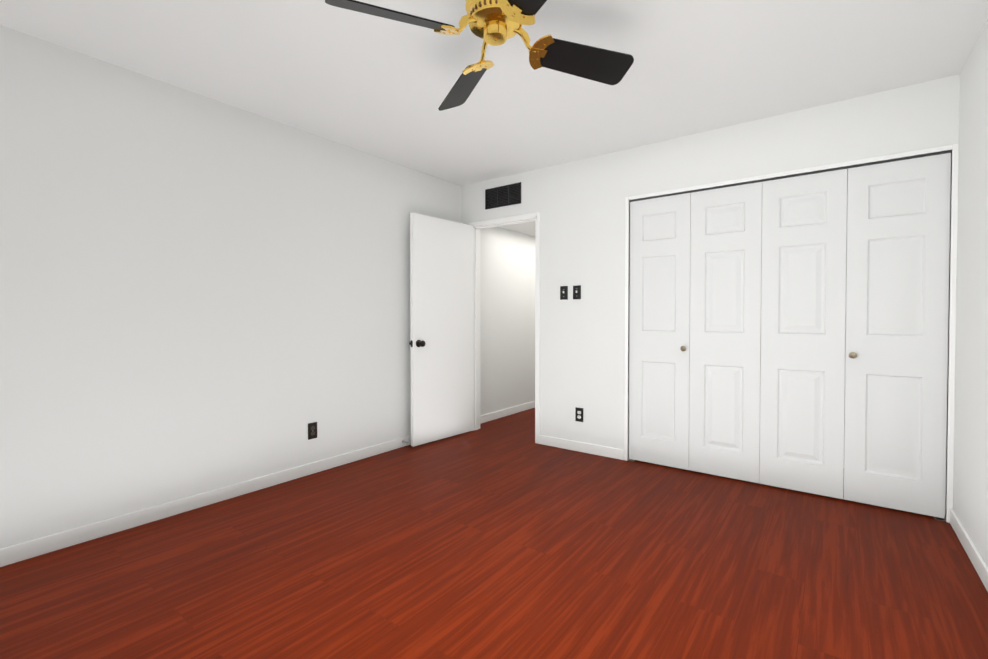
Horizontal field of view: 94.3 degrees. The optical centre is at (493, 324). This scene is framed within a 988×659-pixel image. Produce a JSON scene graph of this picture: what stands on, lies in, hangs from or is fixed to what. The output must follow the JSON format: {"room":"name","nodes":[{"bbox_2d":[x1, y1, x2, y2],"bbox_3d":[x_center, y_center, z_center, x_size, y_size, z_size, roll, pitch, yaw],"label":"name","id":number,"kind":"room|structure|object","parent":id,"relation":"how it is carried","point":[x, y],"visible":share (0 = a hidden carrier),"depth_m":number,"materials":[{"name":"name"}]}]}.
{"room":"empty bedroom","nodes":[
{"label":"empty bedroom","id":0,"kind":"room"},
{"bbox_2d":[0,25,534,548],"bbox_3d":[-0.590,-0.163,4.354,0.120,2.440,7.620,1,1,37],"label":"wall","id":1,"kind":"structure","parent":0,"point":[198,293],"depth_m":2.66,"materials":[{"name":"white paint"}]},
{"bbox_2d":[0,435,410,566],"bbox_3d":[-1.531,1.038,3.005,0.013,0.082,4.060,1,1,37],"label":"baseboard","id":2,"kind":"structure","parent":1,"relation":"attached to","point":[15,553],"depth_m":2.60,"materials":[{"name":"white paint"}]},
{"bbox_2d":[308,422,316,439],"bbox_3d":[-1.307,0.764,3.305,0.008,0.115,0.070,1,1,37],"label":"electrical outlet","id":3,"kind":"object","parent":1,"relation":"attached to","point":[312,430],"visible":1,"depth_m":3.30,"materials":[{"name":"black plastic"}]},
{"bbox_2d":[480,401,534,423],"bbox_3d":[0.715,0.989,6.007,0.013,0.082,3.200,1,1,37],"label":"baseboard","id":4,"kind":"structure","parent":1,"relation":"attached to","point":[503,413],"depth_m":5.23,"materials":[{"name":"white paint"}]},
{"bbox_2d":[0,408,987,658],"bbox_3d":[0.815,1.126,3.199,4.340,0.100,7.980,1,1,37],"label":"floor","id":5,"kind":"structure","parent":0,"point":[506,537],"depth_m":2.02,"materials":[{"name":"laminate"}]},
{"bbox_2d":[0,0,987,185],"bbox_3d":[-0.119,-1.393,1.909,3.780,0.100,4.300,1,1,37],"label":"ceiling","id":6,"kind":"structure","parent":0,"point":[380,87],"depth_m":2.36,"materials":[{"name":"white paint"}]},
{"bbox_2d":[325,0,633,110],"bbox_3d":[0.006,-1.214,1.815,0.969,0.256,0.969,0,1,23],"label":"fan","id":7,"kind":"object","parent":6,"relation":"hanging from","point":[495,22],"visible":1,"depth_m":1.86,"materials":[{"name":"black wood"}]},
{"bbox_2d":[499,221,534,236],"bbox_3d":[1.154,-1.145,5.718,1.260,0.100,3.320,1,1,37],"label":"ceiling","id":8,"kind":"structure","parent":0,"point":[527,228],"depth_m":5.12,"materials":[{"name":"white paint"}]},
{"bbox_2d":[462,74,959,520],"bbox_3d":[1.133,-0.151,3.603,3.540,2.440,0.120,1,1,37],"label":"wall","id":9,"kind":"structure","parent":0,"point":[579,205],"depth_m":3.65,"materials":[{"name":"white paint"}]},
{"bbox_2d":[485,182,520,209],"bbox_3d":[0.082,-1.202,4.292,0.410,0.190,0.008,1,1,37],"label":"air vent","id":10,"kind":"object","parent":9,"relation":"in","point":[502,196],"visible":1,"depth_m":4.29,"materials":[{"name":"black plastic"}]},
{"bbox_2d":[468,212,539,443],"bbox_3d":[0.116,0.027,4.366,0.820,2.060,0.140,1,1,37],"label":"door frame","id":11,"kind":"structure","parent":9,"relation":"attached to","point":[476,327],"depth_m":4.42,"materials":[{"name":"white paint"}]},
{"bbox_2d":[409,213,472,446],"bbox_3d":[-0.462,0.041,4.236,0.171,2.012,0.773,1,1,41],"label":"door","id":12,"kind":"structure","parent":11,"relation":"attached to","point":[441,304],"depth_m":4.18,"materials":[{"name":"white paint"}]},
{"bbox_2d":[560,286,567,299],"bbox_3d":[0.595,-0.272,3.917,0.070,0.115,0.017,1,1,37],"label":"light switch","id":13,"kind":"object","parent":9,"relation":"attached to","point":[563,292],"visible":1,"depth_m":3.92,"materials":[{"name":"black plastic"}]},
{"bbox_2d":[573,285,580,298],"bbox_3d":[0.693,-0.271,3.844,0.070,0.115,0.017,1,1,37],"label":"light switch","id":14,"kind":"object","parent":9,"relation":"attached to","point":[576,292],"visible":1,"depth_m":3.84,"materials":[{"name":"black plastic"}]},
{"bbox_2d":[575,407,582,421],"bbox_3d":[0.716,0.755,3.849,0.070,0.115,0.008,1,1,37],"label":"electrical outlet","id":15,"kind":"object","parent":9,"relation":"attached to","point":[579,414],"visible":1,"depth_m":3.85,"materials":[{"name":"black plastic"}]},
{"bbox_2d":[539,435,623,459],"bbox_3d":[0.715,1.024,3.851,0.777,0.082,0.013,1,1,37],"label":"baseboard","id":16,"kind":"structure","parent":9,"relation":"attached to","point":[605,451],"depth_m":3.83,"materials":[{"name":"white paint"}]},
{"bbox_2d":[629,193,690,469],"bbox_3d":[1.240,0.052,3.463,0.448,2.016,0.076,1,1,37],"label":"closet door","id":17,"kind":"structure","parent":9,"relation":"in","point":[659,329],"depth_m":3.46,"materials":[{"name":"white paint"}]},
{"bbox_2d":[689,182,761,482],"bbox_3d":[1.612,0.056,3.211,0.448,2.016,0.034,1,1,37],"label":"closet door","id":18,"kind":"structure","parent":9,"relation":"in","point":[725,319],"depth_m":3.19,"materials":[{"name":"white paint"}]},
{"bbox_2d":[628,457,945,520],"bbox_3d":[1.788,1.063,3.088,1.796,0.030,0.042,1,1,37],"label":"trim","id":19,"kind":"structure","parent":9,"relation":"attached to","point":[941,519],"depth_m":2.56,"materials":[{"name":"silver metal"}]},
{"bbox_2d":[630,151,951,201],"bbox_3d":[1.793,-0.955,3.061,1.800,0.014,0.034,1,1,37],"label":"trim","id":20,"kind":"structure","parent":9,"relation":"attached to","point":[939,153],"depth_m":2.90,"materials":[{"name":"grey wood"}]},
{"bbox_2d":[624,144,958,522],"bbox_3d":[1.785,0.045,3.068,1.851,2.066,0.060,1,1,37],"label":"trim","id":21,"kind":"structure","parent":9,"relation":"attached to","point":[954,148],"depth_m":2.52,"materials":[{"name":"white paint"}]},
{"bbox_2d":[759,169,846,498],"bbox_3d":[1.972,0.060,2.942,0.448,2.016,0.034,1,1,37],"label":"closet door","id":22,"kind":"structure","parent":9,"relation":"in","point":[803,302],"depth_m":2.92,"materials":[{"name":"white paint"}]},
{"bbox_2d":[844,153,950,517],"bbox_3d":[2.319,0.065,2.656,0.448,2.016,0.076,1,1,37],"label":"closet door","id":23,"kind":"structure","parent":9,"relation":"in","point":[897,301],"depth_m":2.65,"materials":[{"name":"white paint"}]},
{"bbox_2d":[953,19,987,565],"bbox_3d":[1.585,-0.111,1.153,0.120,2.440,5.100,1,1,37],"label":"wall","id":24,"kind":"structure","parent":0,"point":[970,492],"depth_m":2.18,"materials":[{"name":"white paint"}]},
{"bbox_2d":[950,508,987,591],"bbox_3d":[1.292,1.073,0.892,0.013,0.082,4.060,1,1,37],"label":"baseboard","id":25,"kind":"structure","parent":24,"relation":"attached to","point":[975,557],"depth_m":2.12,"materials":[{"name":"white paint"}]}
]}

